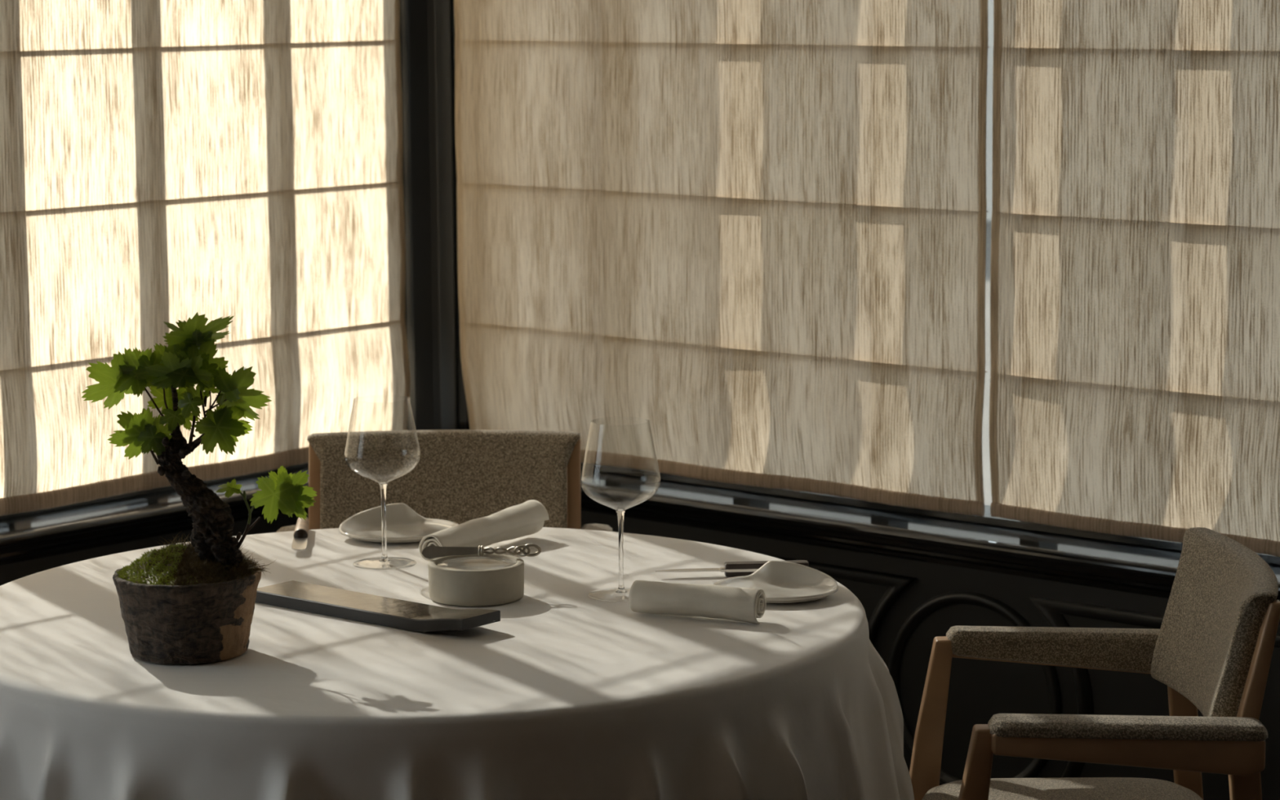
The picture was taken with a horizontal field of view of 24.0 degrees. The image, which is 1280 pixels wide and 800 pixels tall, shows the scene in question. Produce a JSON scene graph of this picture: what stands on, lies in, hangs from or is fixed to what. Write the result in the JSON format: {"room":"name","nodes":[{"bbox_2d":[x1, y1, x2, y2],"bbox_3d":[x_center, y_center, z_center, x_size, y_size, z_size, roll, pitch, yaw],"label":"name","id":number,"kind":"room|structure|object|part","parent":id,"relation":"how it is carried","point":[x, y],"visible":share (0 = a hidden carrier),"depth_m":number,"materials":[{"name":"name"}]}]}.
{"room":"restaurant dining room","nodes":[
{"label":"restaurant dining room","id":0,"kind":"room"},
{"bbox_2d":[0,507,308,586],"bbox_3d":[-2.693,-0.331,3.651,0.280,2.900,6.600,7,11,40],"label":"wall","id":1,"kind":"structure","parent":0,"point":[10,572],"depth_m":5.53,"materials":[{"name":"black paint"}]},
{"bbox_2d":[0,466,308,565],"bbox_3d":[-2.616,0.500,3.707,0.230,0.066,6.600,7,11,40],"label":"window sill","id":2,"kind":"structure","parent":1,"relation":"attached to","point":[35,535],"depth_m":5.48,"materials":[{"name":"black metal"}]},
{"bbox_2d":[0,462,308,519],"bbox_3d":[-1.374,-0.697,5.083,0.112,1.895,2.590,7,11,40],"label":"window","id":3,"kind":"structure","parent":1,"relation":"in","point":[170,487],"depth_m":5.64,"materials":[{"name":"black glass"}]},
{"bbox_2d":[0,0,410,515],"bbox_3d":[-0.897,-0.764,5.519,0.036,1.876,1.275,7,11,40],"label":"blind","id":4,"kind":"object","parent":1,"relation":"attached to","point":[162,161],"visible":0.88,"depth_m":5.63,"materials":[{"name":"fabric"}]},
{"bbox_2d":[581,510,1279,799],"bbox_3d":[2.022,-0.420,4.069,6.850,2.900,0.280,7,11,40],"label":"wall","id":5,"kind":"structure","parent":0,"point":[979,690],"depth_m":5.25,"materials":[{"name":"black paint"}]},
{"bbox_2d":[400,0,457,430],"bbox_3d":[-0.434,-1.006,5.980,0.115,2.248,0.070,7,11,40],"label":"window frame","id":6,"kind":"structure","parent":5,"relation":"attached to","point":[425,25],"depth_m":6.07,"materials":[{"name":"black paint"}]},
{"bbox_2d":[451,0,1279,564],"bbox_3d":[1.121,-0.669,4.774,3.870,1.895,0.112,7,11,40],"label":"window","id":7,"kind":"structure","parent":5,"relation":"in","point":[463,415],"depth_m":5.55,"materials":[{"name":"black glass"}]},
{"bbox_2d":[453,0,990,516],"bbox_3d":[0.113,-0.776,5.542,1.274,1.870,0.038,7,11,40],"label":"blind","id":8,"kind":"object","parent":7,"relation":"attached to","point":[753,232],"visible":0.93,"depth_m":5.55,"materials":[{"name":"fabric"}]},
{"bbox_2d":[988,0,1279,556],"bbox_3d":[1.083,-0.664,4.709,1.274,1.869,0.039,7,11,40],"label":"blind","id":9,"kind":"object","parent":7,"relation":"attached to","point":[1135,388],"visible":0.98,"depth_m":5.00,"materials":[{"name":"fabric"}]},
{"bbox_2d":[580,467,1279,600],"bbox_3d":[2.060,0.424,4.035,6.600,0.066,0.230,7,11,40],"label":"window sill","id":10,"kind":"structure","parent":5,"relation":"attached to","point":[1133,568],"depth_m":5.32,"materials":[{"name":"black metal"}]},
{"bbox_2d":[581,526,1279,777],"bbox_3d":[1.249,0.596,4.700,4.286,0.387,0.022,7,11,40],"label":"trim","id":11,"kind":"structure","parent":5,"relation":"attached to","point":[1052,610],"depth_m":5.14,"materials":[{"name":"black paint"}]},
{"bbox_2d":[888,591,1061,784],"bbox_3d":[1.194,0.587,4.751,1.986,0.366,0.016,7,11,40],"label":"trim","id":12,"kind":"structure","parent":5,"relation":"attached to","point":[1034,768],"depth_m":5.26,"materials":[{"name":"black paint"}]},
{"bbox_3d":[-0.112,1.443,1.720,7.100,0.100,7.100,7,11,40],"label":"floor","id":13,"kind":"structure","parent":0,"visible":0},
{"bbox_2d":[276,429,613,532],"bbox_3d":[-0.337,0.496,5.083,0.583,0.830,0.519,0,8,0],"label":"armchair","id":14,"kind":"object","parent":13,"relation":"on","point":[460,476],"visible":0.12,"depth_m":5.22,"materials":[{"name":"fabric"}]},
{"bbox_3d":[-0.561,0.474,5.291,0.024,0.818,0.102,0,8,0],"label":"leg","id":15,"kind":"part","parent":14,"relation":"part of","materials":[{"name":"brown wood"}]},
{"bbox_3d":[-0.113,0.471,5.291,0.024,0.818,0.102,0,8,0],"label":"leg","id":16,"kind":"part","parent":14,"relation":"part of","materials":[{"name":"brown wood"}]},
{"bbox_2d":[909,527,1279,799],"bbox_3d":[0.602,0.626,4.130,0.519,0.830,0.583,0,8,0],"label":"armchair","id":17,"kind":"object","parent":13,"relation":"on","point":[1212,649],"visible":1,"depth_m":4.11,"materials":[{"name":"fabric"}]},
{"bbox_3d":[0.398,0.673,4.396,0.111,0.664,0.034,0,8,0],"label":"leg","id":18,"kind":"part","parent":17,"relation":"part of","materials":[{"name":"brown wood"}]},
{"bbox_3d":[0.399,0.745,3.887,0.111,0.664,0.034,0,8,0],"label":"leg","id":19,"kind":"part","parent":17,"relation":"part of","materials":[{"name":"brown wood"}]},
{"bbox_3d":[0.619,0.371,4.371,0.346,0.058,0.026,0,8,0],"label":"arm rail","id":20,"kind":"part","parent":17,"relation":"part of","materials":[{"name":"brown wood"}]},
{"bbox_3d":[0.599,0.590,4.125,0.410,0.073,0.476,0,8,0],"label":"seat","id":21,"kind":"part","parent":17,"relation":"part of","materials":[{"name":"fabric"}]},
{"bbox_3d":[0.620,0.448,3.827,0.346,0.058,0.026,0,8,0],"label":"arm rail","id":22,"kind":"part","parent":17,"relation":"part of","materials":[{"name":"brown wood"}]},
{"bbox_3d":[0.811,0.599,4.353,0.102,0.818,0.024,0,8,0],"label":"leg","id":23,"kind":"part","parent":17,"relation":"part of","materials":[{"name":"brown wood"}]},
{"bbox_3d":[0.788,0.321,4.087,0.117,0.216,0.472,0,8,0],"label":"backrest","id":24,"kind":"part","parent":17,"relation":"part of","materials":[{"name":"fabric"}]},
{"bbox_3d":[0.811,0.662,3.909,0.102,0.818,0.024,0,8,0],"label":"leg","id":25,"kind":"part","parent":17,"relation":"part of","materials":[{"name":"brown wood"}]},
{"bbox_3d":[-0.318,0.661,4.231,1.246,0.744,1.246,7,11,40],"label":"round table","id":26,"kind":"object","parent":13,"relation":"on","visible":0},
{"bbox_2d":[0,527,914,799],"bbox_3d":[-0.301,0.446,4.170,1.355,0.315,1.377,-8,11,-43],"label":"tablecloth","id":27,"kind":"object","parent":26,"relation":"on","point":[571,695],"visible":0.73,"depth_m":3.76,"materials":[{"name":"fabric"}]},
{"bbox_2d":[112,564,261,664],"bbox_3d":[-0.583,0.273,3.890,0.190,0.108,0.191,0,8,0],"label":"pot","id":28,"kind":"object","parent":27,"relation":"on","point":[171,614],"depth_m":3.82,"materials":[{"name":"brown stone"}]},
{"bbox_2d":[81,311,317,664],"bbox_3d":[-0.565,0.106,3.856,0.234,0.449,0.200,6,10,37],"label":"bonsai tree","id":29,"kind":"object","parent":27,"relation":"on","point":[193,602],"visible":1,"depth_m":3.84,"materials":[{"name":"green plant"}]},
{"bbox_3d":[-0.625,0.070,3.860,0.018,0.027,0.004,0,8,0],"label":"stem","id":30,"kind":"part","parent":29,"relation":"part of","materials":[{"name":"brown plant"}]},
{"label":"stem","id":31,"kind":"part","parent":29,"relation":"part of","materials":[{"name":"plant"}]},
{"bbox_3d":[-0.606,-0.005,3.850,0.010,0.045,0.003,0,8,0],"label":"stem","id":32,"kind":"part","parent":29,"relation":"part of","materials":[{"name":"plant"}]},
{"bbox_3d":[-0.575,0.021,3.853,0.013,0.097,0.005,0,8,0],"label":"stem","id":33,"kind":"part","parent":29,"relation":"part of","materials":[{"name":"plant"}]},
{"bbox_3d":[-0.559,0.013,3.852,0.009,0.069,0.003,0,8,0],"label":"stem","id":34,"kind":"part","parent":29,"relation":"part of","materials":[{"name":"plant"}]},
{"bbox_3d":[-0.550,-0.001,3.850,0.003,0.022,0.002,-1,8,-3],"label":"stem","id":35,"kind":"part","parent":29,"relation":"part of","materials":[{"name":"brown plant"}]},
{"bbox_3d":[-0.546,0.004,3.851,0.027,0.042,0.003,0,8,0],"label":"stem","id":36,"kind":"part","parent":29,"relation":"part of","materials":[{"name":"plant"}]},
{"bbox_3d":[-0.538,0.005,3.851,0.037,0.022,0.002,0,8,0],"label":"stem","id":37,"kind":"part","parent":29,"relation":"part of","materials":[{"name":"plant"}]},
{"bbox_3d":[-0.512,0.136,3.870,0.023,0.048,0.004,0,8,0],"label":"stem","id":38,"kind":"part","parent":29,"relation":"part of","materials":[{"name":"green plant"}]},
{"bbox_3d":[-0.514,0.180,3.876,0.025,0.042,0.005,0,8,0],"label":"stem","id":39,"kind":"part","parent":29,"relation":"part of","materials":[{"name":"plant"}]},
{"bbox_3d":[-0.497,0.160,3.873,0.019,0.020,0.003,0,8,0],"label":"stem","id":40,"kind":"part","parent":29,"relation":"part of","materials":[{"name":"green plant"}]},
{"bbox_2d":[291,517,309,550],"bbox_3d":[-0.524,0.209,4.649,0.023,0.022,0.226,-1,8,-4],"label":"table knife","id":41,"kind":"object","parent":27,"relation":"on","point":[300,535],"visible":0.94,"depth_m":4.64,"materials":[{"name":"metal"}]},
{"bbox_3d":[-0.519,0.219,4.589,0.023,0.002,0.104,-1,8,-4],"label":"blade","id":42,"kind":"part","parent":41,"relation":"part of","materials":[{"name":"metal"}]},
{"bbox_3d":[-0.528,0.201,4.704,0.023,0.020,0.116,-1,8,-4],"label":"handle","id":43,"kind":"part","parent":41,"relation":"part of","materials":[{"name":"silver metal"}]},
{"bbox_2d":[255,580,500,631],"bbox_3d":[-0.364,0.281,4.117,0.401,0.027,0.083,6,10,39],"label":"serving board","id":44,"kind":"object","parent":27,"relation":"on","point":[395,613],"visible":0.99,"depth_m":4.09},
{"bbox_2d":[344,397,420,569],"bbox_3d":[-0.380,0.121,4.456,0.116,0.248,0.116,7,11,40],"label":"wine glass","id":45,"kind":"object","parent":27,"relation":"on","point":[383,486],"visible":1,"depth_m":4.46,"materials":[{"name":"clear glass"}]},
{"bbox_2d":[344,397,420,483],"bbox_3d":[-0.381,0.062,4.448,0.112,0.129,0.112,7,11,40],"label":"bowl","id":46,"kind":"object","parent":45,"relation":"on","point":[408,397],"depth_m":4.44,"materials":[{"name":"clear glass"}]},
{"bbox_3d":[-0.380,0.180,4.465,0.017,0.119,0.017,7,11,40],"label":"stem","id":47,"kind":"part","parent":45,"relation":"part of","materials":[{"name":"clear glass"}]},
{"bbox_2d":[338,502,458,542],"bbox_3d":[-0.374,0.193,4.688,0.190,0.040,0.164,-2,8,-9],"label":"plate","id":48,"kind":"object","parent":27,"relation":"on","point":[404,524],"visible":0.83,"depth_m":4.73,"materials":[{"name":"ceramic"}]},
{"bbox_2d":[428,553,524,606],"bbox_3d":[-0.230,0.252,4.227,0.134,0.051,0.134,7,11,40],"label":"dish","id":49,"kind":"object","parent":27,"relation":"on","point":[494,579],"visible":1,"depth_m":4.18,"materials":[{"name":"white ceramic"}]},
{"bbox_2d":[422,543,541,559],"bbox_3d":[-0.223,0.213,4.247,0.168,0.020,0.018,0,8,0],"label":"butter knife","id":50,"kind":"object","parent":49,"relation":"on","point":[429,552],"visible":1,"depth_m":4.24,"materials":[{"name":"metal"}]},
{"bbox_3d":[-0.267,0.215,4.245,0.080,0.017,0.014,0,8,0],"label":"blade","id":51,"kind":"part","parent":50,"relation":"part of","materials":[{"name":"silver metal"}]},
{"bbox_3d":[-0.181,0.212,4.247,0.084,0.019,0.013,0,8,0],"label":"handle","id":52,"kind":"part","parent":50,"relation":"part of","materials":[{"name":"metal"}]},
{"bbox_2d":[418,499,548,560],"bbox_3d":[-0.237,0.199,4.569,0.058,0.055,0.272,5,10,32],"label":"rolled napkin","id":53,"kind":"object","parent":27,"relation":"on","point":[528,517],"visible":0.88,"depth_m":4.57,"materials":[{"name":"fabric"}]},
{"bbox_2d":[580,417,660,601],"bbox_3d":[-0.027,0.152,4.221,0.116,0.248,0.116,7,11,40],"label":"wine glass","id":54,"kind":"object","parent":27,"relation":"on","point":[620,513],"visible":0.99,"depth_m":4.22,"materials":[{"name":"clear glass"}]},
{"bbox_2d":[580,417,660,510],"bbox_3d":[-0.027,0.093,4.212,0.112,0.129,0.112,7,11,40],"label":"bowl","id":55,"kind":"object","parent":54,"relation":"on","point":[643,418],"depth_m":4.21,"materials":[{"name":"clear glass"}]},
{"bbox_3d":[-0.027,0.211,4.229,0.017,0.119,0.017,7,11,40],"label":"stem","id":56,"kind":"part","parent":54,"relation":"part of","materials":[{"name":"clear glass"}]},
{"bbox_2d":[628,580,765,623],"bbox_3d":[0.078,0.273,4.088,0.192,0.048,0.047,3,9,23],"label":"rolled napkin","id":57,"kind":"object","parent":27,"relation":"on","point":[708,601],"visible":1,"depth_m":4.07,"materials":[{"name":"fabric"}]},
{"bbox_2d":[655,560,808,577],"bbox_3d":[0.133,0.246,4.369,0.223,0.019,0.022,-1,8,-4],"label":"table knife","id":58,"kind":"object","parent":27,"relation":"on","point":[731,569],"visible":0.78,"depth_m":4.36,"materials":[{"name":"metal"}]},
{"bbox_3d":[0.073,0.247,4.366,0.102,0.002,0.017,-1,8,-4],"label":"blade","id":59,"kind":"part","parent":58,"relation":"part of","materials":[{"name":"metal"}]},
{"bbox_2d":[713,560,838,603],"bbox_3d":[0.190,0.257,4.224,0.177,0.037,0.153,0,8,6],"label":"plate","id":60,"kind":"object","parent":27,"relation":"on","point":[780,581],"visible":0.76,"depth_m":4.27,"materials":[{"name":"ceramic"}]},
{"label":"outside","id":61,"kind":"structure","parent":0,"visible":0},
{"bbox_2d":[982,220,991,505],"bbox_3d":[-0.437,1.304,6.331,120.000,0.120,120.000,7,11,40],"label":"ground","id":62,"kind":"structure","parent":61,"point":[985,433],"depth_m":15.46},
{"bbox_2d":[986,0,993,220],"bbox_3d":[10.829,-4.870,18.622,60.000,8.500,0.500,7,11,40],"label":"wall","id":63,"kind":"structure","parent":62,"relation":"on","point":[990,2],"depth_m":25.53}
]}

